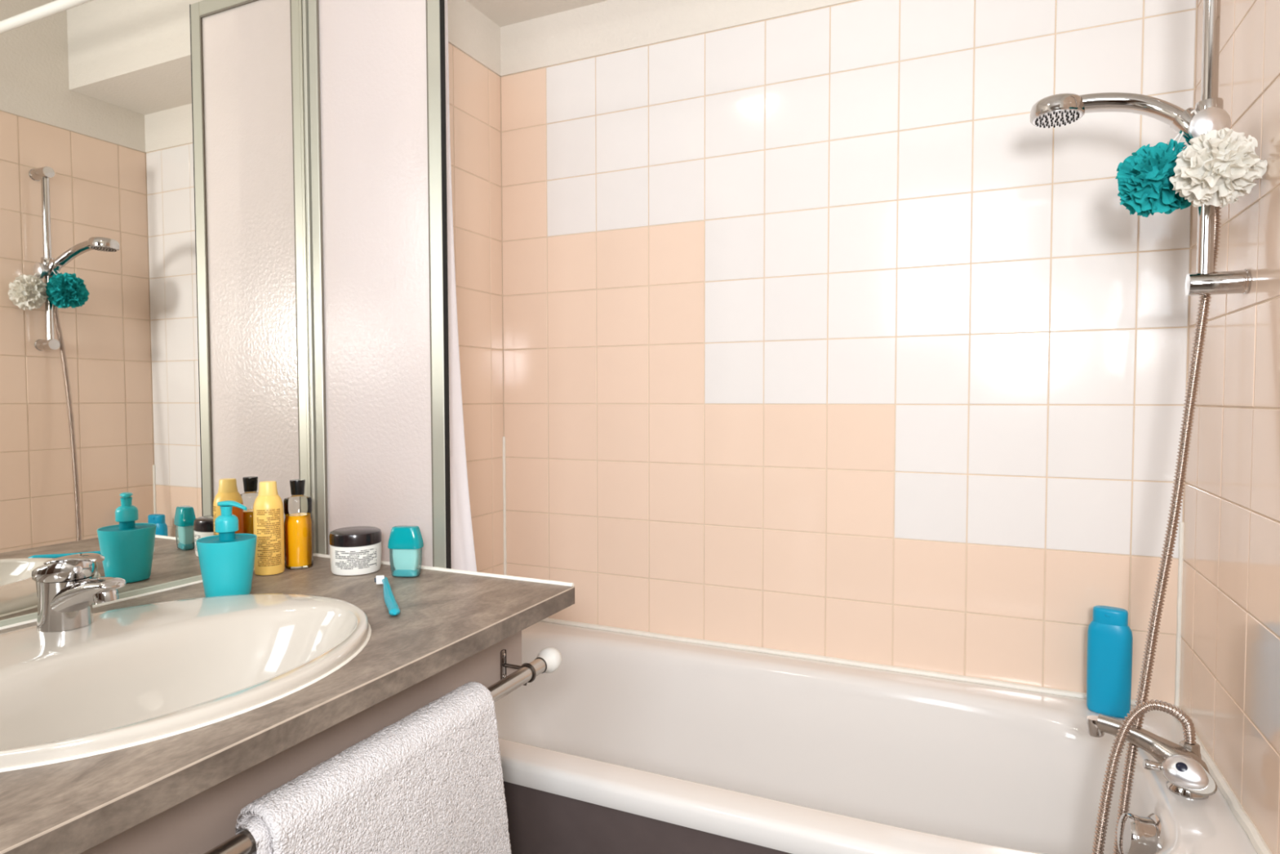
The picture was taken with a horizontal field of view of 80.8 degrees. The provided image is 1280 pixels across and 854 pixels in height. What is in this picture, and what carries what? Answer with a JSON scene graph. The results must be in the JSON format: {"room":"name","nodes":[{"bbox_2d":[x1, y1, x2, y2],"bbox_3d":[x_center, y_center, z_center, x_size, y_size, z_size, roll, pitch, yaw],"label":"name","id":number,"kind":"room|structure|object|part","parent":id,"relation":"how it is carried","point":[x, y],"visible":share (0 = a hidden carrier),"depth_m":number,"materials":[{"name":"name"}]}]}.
{"room":"bathroom","nodes":[
{"label":"bathroom","id":0,"kind":"room"},
{"bbox_2d":[447,0,503,574],"bbox_3d":[-0.967,-0.112,0.942,0.102,2.500,2.601,1,2,25],"label":"wall","id":1,"kind":"structure","parent":0,"point":[473,38],"depth_m":2.00,"materials":[{"name":"tile"}]},
{"bbox_2d":[0,0,311,626],"bbox_3d":[-0.911,-0.354,0.902,0.019,1.254,1.292,1,2,25],"label":"wall mirror","id":2,"kind":"object","parent":1,"relation":"attached to","point":[154,360],"visible":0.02,"depth_m":1.18,"materials":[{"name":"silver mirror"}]},
{"bbox_2d":[465,0,608,26],"bbox_3d":[-0.206,-1.244,0.549,1.780,0.410,2.800,1,2,25],"label":"ceiling","id":3,"kind":"structure","parent":0,"point":[502,12],"depth_m":1.96,"materials":[{"name":"paint"}]},
{"bbox_2d":[500,0,1197,704],"bbox_3d":[0.356,-0.148,1.820,1.780,2.500,0.102,1,2,25],"label":"wall","id":4,"kind":"structure","parent":0,"point":[815,342],"depth_m":1.71,"materials":[{"name":"tile"}]},
{"bbox_2d":[502,436,506,575],"bbox_3d":[-0.381,0.279,2.117,0.009,0.505,0.009,0,2,2],"label":"trim","id":5,"kind":"structure","parent":4,"relation":"attached to","point":[504,437],"depth_m":2.11,"materials":[{"name":"plastic"}]},
{"bbox_2d":[540,617,1173,705],"bbox_3d":[0.335,0.542,1.800,1.579,0.017,0.018,1,2,25],"label":"trim","id":6,"kind":"structure","parent":4,"relation":"attached to","point":[793,654],"depth_m":1.74,"materials":[{"name":"plastic"}]},
{"bbox_2d":[1174,521,1183,706],"bbox_3d":[1.053,0.369,1.466,0.009,0.370,0.009,-2,3,-43],"label":"trim","id":7,"kind":"structure","parent":4,"relation":"attached to","point":[1179,636],"depth_m":1.46,"materials":[{"name":"plastic"}]},
{"bbox_2d":[1178,0,1279,853],"bbox_3d":[0.560,-0.088,0.246,0.102,2.500,2.601,1,2,25],"label":"wall","id":8,"kind":"structure","parent":0,"point":[1229,674],"depth_m":1.14,"materials":[{"name":"tile"}]},
{"bbox_2d":[1169,0,1251,296],"bbox_3d":[0.859,-0.488,1.127,0.100,0.577,0.064,1,2,25],"label":"shower rail","id":9,"kind":"object","parent":8,"relation":"attached to","point":[1211,115],"visible":0.88,"depth_m":1.13,"materials":[{"name":"silver metal"}]},
{"bbox_2d":[1029,92,1184,128],"bbox_3d":[0.772,-0.492,1.222,0.247,0.115,0.082,1,3,32],"label":"shower","id":10,"kind":"object","parent":9,"relation":"attached to","point":[1063,108],"visible":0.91,"depth_m":1.23,"materials":[{"name":"silver metal"}]},
{"bbox_3d":[0.702,-0.519,1.265,0.073,0.005,0.073,1,2,20],"label":"spray plate","id":11,"kind":"part","parent":10,"relation":"part of","materials":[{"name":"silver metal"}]},
{"bbox_3d":[0.794,-0.491,1.201,0.191,0.115,0.046,2,3,41],"label":"handle","id":12,"kind":"part","parent":10,"relation":"part of","materials":[{"name":"silver metal"}]},
{"bbox_2d":[1115,110,1196,217],"bbox_3d":[0.817,-0.406,1.185,0.116,0.147,0.105,1,2,25],"label":"sponge","id":13,"kind":"object","parent":9,"relation":"hanging from","point":[1145,188],"visible":0.78,"depth_m":1.17,"materials":[{"name":"teal fabric"}]},
{"bbox_3d":[0.826,-0.442,1.161,0.017,0.077,0.053,-2,3,-35],"label":"hanging cord","id":14,"kind":"part","parent":13,"relation":"part of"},
{"bbox_3d":[0.846,-0.446,1.119,0.052,0.052,0.036,1,2,25],"label":"slider knob","id":15,"kind":"part","parent":9,"relation":"part of","materials":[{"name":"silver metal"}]},
{"bbox_2d":[1168,111,1267,207],"bbox_3d":[0.837,-0.396,1.090,0.114,0.155,0.095,1,2,25],"label":"sponge","id":16,"kind":"object","parent":9,"relation":"hanging from","point":[1218,167],"visible":1,"depth_m":1.07,"materials":[{"name":"white fabric"}]},
{"bbox_2d":[1173,704,1272,853],"bbox_3d":[0.907,0.566,1.158,0.020,0.021,0.701,1,2,25],"label":"trim","id":17,"kind":"structure","parent":8,"relation":"attached to","point":[1257,841],"depth_m":1.12,"materials":[{"name":"plastic"}]},
{"bbox_3d":[0.075,-1.019,1.172,1.575,0.052,0.052,1,2,25],"label":"curtain rod","id":18,"kind":"object","parent":8,"relation":"attached to","visible":0},
{"bbox_2d":[444,0,476,571],"bbox_3d":[-0.434,-0.164,1.444,0.381,1.764,0.070,1,2,25],"label":"shower curtain","id":19,"kind":"object","parent":18,"relation":"hanging from","point":[462,544],"visible":0.04,"depth_m":1.42,"materials":[{"name":"fabric"}]},
{"bbox_3d":[-0.202,1.199,0.644,1.780,0.100,2.800,1,2,25],"label":"floor","id":20,"kind":"structure","parent":0,"visible":0},
{"bbox_2d":[80,630,521,853],"bbox_3d":[-0.648,0.722,0.905,0.532,0.834,1.018,1,2,25],"label":"vanity unit","id":21,"kind":"object","parent":20,"relation":"on","point":[203,821],"visible":0.12,"depth_m":0.81,"materials":[{"name":"laminate"}]},
{"bbox_2d":[0,553,574,853],"bbox_3d":[-0.606,0.288,0.885,0.615,0.034,1.068,1,2,25],"label":"countertop","id":22,"kind":"structure","parent":21,"relation":"on","point":[446,616],"depth_m":0.78,"materials":[{"name":"concrete"}]},
{"bbox_2d":[0,593,371,772],"bbox_3d":[-0.589,0.342,0.882,0.483,0.160,0.553,1,2,25],"label":"washbasin","id":23,"kind":"object","parent":22,"relation":"in","point":[136,675],"visible":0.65,"depth_m":0.94,"materials":[{"name":"ceramic"}]},
{"bbox_2d":[31,552,126,631],"bbox_3d":[-0.714,0.211,0.963,0.142,0.097,0.068,1,2,25],"label":"tap","id":24,"kind":"object","parent":23,"relation":"on","point":[68,588],"visible":1,"depth_m":0.95,"materials":[{"name":"silver metal"}]},
{"bbox_3d":[-0.713,0.170,0.961,0.074,0.015,0.050,1,2,25],"label":"lever","id":25,"kind":"part","parent":24,"relation":"part of","materials":[{"name":"silver metal"}]},
{"bbox_3d":[-0.698,0.222,0.956,0.107,0.066,0.052,1,2,25],"label":"spout","id":26,"kind":"part","parent":24,"relation":"part of","materials":[{"name":"silver metal"}]},
{"bbox_2d":[195,500,257,596],"bbox_3d":[-0.647,0.190,1.179,0.084,0.150,0.084,1,2,25],"label":"soap dispenser","id":27,"kind":"object","parent":22,"relation":"on","point":[226,558],"visible":0.97,"depth_m":1.16,"materials":[{"name":"teal plastic"}]},
{"bbox_3d":[-0.647,0.132,1.177,0.018,0.017,0.018,1,2,25],"label":"pump stem","id":28,"kind":"part","parent":27,"relation":"part of","materials":[{"name":"teal plastic"}]},
{"bbox_3d":[-0.647,0.169,1.179,0.081,0.016,0.081,1,2,25],"label":"lid","id":29,"kind":"part","parent":27,"relation":"part of","materials":[{"name":"teal plastic"}]},
{"bbox_2d":[253,480,284,575],"bbox_3d":[-0.658,0.177,1.332,0.049,0.163,0.049,-1,2,-26],"label":"lotion bottle","id":30,"kind":"object","parent":22,"relation":"on","point":[268,506],"visible":0.99,"depth_m":1.31,"materials":[{"name":"yellow plastic"}]},
{"bbox_2d":[283,479,313,568],"bbox_3d":[-0.626,0.177,1.378,0.048,0.161,0.048,1,2,25],"label":"oil bottle","id":31,"kind":"object","parent":22,"relation":"on","point":[298,526],"visible":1,"depth_m":1.36,"materials":[{"name":"clear glass"}]},
{"bbox_2d":[328,526,381,575],"bbox_3d":[-0.510,0.221,1.349,0.088,0.074,0.088,-1,2,-21],"label":"jar","id":32,"kind":"object","parent":22,"relation":"on","point":[353,550],"visible":1,"depth_m":1.31,"materials":[{"name":"white plastic"}]},
{"bbox_3d":[-0.510,0.195,1.348,0.088,0.024,0.088,-1,2,-21],"label":"lid","id":33,"kind":"part","parent":32,"relation":"part of","materials":[{"name":"black plastic"}]},
{"bbox_2d":[374,575,399,615],"bbox_3d":[-0.389,0.258,1.154,0.021,0.016,0.212,-1,2,-24],"label":"toothbrush","id":34,"kind":"object","parent":22,"relation":"on","point":[393,609],"visible":1,"depth_m":1.14,"materials":[{"name":"teal plastic"}]},
{"bbox_3d":[-0.386,0.258,1.154,0.016,0.015,0.207,-1,2,-24],"label":"handle","id":35,"kind":"part","parent":34,"relation":"part of","materials":[{"name":"teal plastic"}]},
{"bbox_2d":[387,525,423,577],"bbox_3d":[-0.407,0.216,1.307,0.058,0.087,0.033,0,2,5],"label":"stick","id":36,"kind":"object","parent":22,"relation":"on","point":[405,543],"visible":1,"depth_m":1.30,"materials":[{"name":"teal plastic"}]},
{"bbox_2d":[204,647,561,853],"bbox_3d":[-0.360,0.394,0.801,0.067,0.051,1.000,1,2,25],"label":"towel rail","id":37,"kind":"object","parent":21,"relation":"attached to","point":[548,660],"visible":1,"depth_m":1.13,"materials":[{"name":"metal"}]},
{"bbox_2d":[235,681,511,853],"bbox_3d":[-0.291,0.560,0.900,0.092,0.397,0.412,1,2,25],"label":"towel","id":38,"kind":"object","parent":37,"relation":"hanging from","point":[430,780],"visible":1,"depth_m":0.89,"materials":[{"name":"white fabric"}]},
{"bbox_3d":[-0.217,0.378,1.193,0.003,0.050,0.012,1,2,25],"label":"bracket plate","id":39,"kind":"part","parent":37,"relation":"part of","materials":[{"name":"silver metal"}]},
{"bbox_3d":[-0.200,0.378,1.185,0.038,0.006,0.006,1,2,25],"label":"bracket arm","id":40,"kind":"part","parent":37,"relation":"part of"},
{"bbox_2d":[494,621,1257,853],"bbox_3d":[0.188,0.835,1.485,1.574,0.560,0.715,1,2,25],"label":"bathtub","id":41,"kind":"object","parent":20,"relation":"on","point":[635,744],"visible":0.58,"depth_m":1.54,"materials":[{"name":"ceramic"}]},
{"bbox_2d":[302,0,451,568],"bbox_3d":[-0.495,-0.162,1.406,0.327,1.438,0.016,1,2,25],"label":"screen","id":42,"kind":"object","parent":41,"relation":"on","point":[375,70],"visible":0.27,"depth_m":1.40,"materials":[{"name":"glass"}]},
{"bbox_3d":[0.048,0.867,1.180,1.572,0.522,0.015,1,2,25],"label":"panel","id":43,"kind":"part","parent":41,"relation":"part of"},
{"bbox_2d":[1086,604,1133,718],"bbox_3d":[0.907,0.451,1.452,0.074,0.206,0.040,2,3,38],"label":"shampoo bottle","id":44,"kind":"object","parent":41,"relation":"on","point":[1109,634],"visible":0.97,"depth_m":1.44,"materials":[{"name":"blue plastic"}]},
{"bbox_3d":[0.748,0.619,1.131,0.046,0.069,0.068,1,2,25],"label":"overflow knob","id":45,"kind":"part","parent":41,"relation":"part of","materials":[{"name":"silver metal"}]},
{"bbox_2d":[1085,712,1217,799],"bbox_3d":[0.800,0.521,1.185,0.161,0.088,0.102,1,2,25],"label":"mixer","id":46,"kind":"object","parent":41,"relation":"on","point":[1188,775],"visible":0.96,"depth_m":1.16,"materials":[{"name":"metal"}]},
{"bbox_3d":[0.811,0.512,1.192,0.150,0.072,0.048,2,3,37],"label":"spout","id":47,"kind":"part","parent":46,"relation":"part of","materials":[{"name":"metal"}]},
{"bbox_2d":[1091,139,1221,853],"bbox_3d":[0.799,0.200,1.191,0.196,1.303,0.065,0,2,-3],"label":"shower hose","id":48,"kind":"object","parent":46,"relation":"attached to","point":[1135,716],"visible":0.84,"depth_m":1.19,"materials":[{"name":"metal"}]},
{"bbox_3d":[0.825,0.521,1.138,0.058,0.041,0.032,2,3,39],"label":"handle","id":49,"kind":"part","parent":46,"relation":"part of","materials":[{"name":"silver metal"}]},
{"bbox_2d":[1178,739,1201,759],"bbox_3d":[0.866,0.514,1.184,0.030,0.035,0.030,0,2,2],"label":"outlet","id":50,"kind":"object","parent":46,"relation":"attached to","point":[1194,749],"depth_m":1.17,"materials":[{"name":"metal"}]},
{"bbox_3d":[0.766,0.622,1.125,0.018,0.081,0.082,1,2,18],"label":"overflow plate","id":51,"kind":"part","parent":41,"relation":"part of","materials":[{"name":"silver metal"}]}
]}

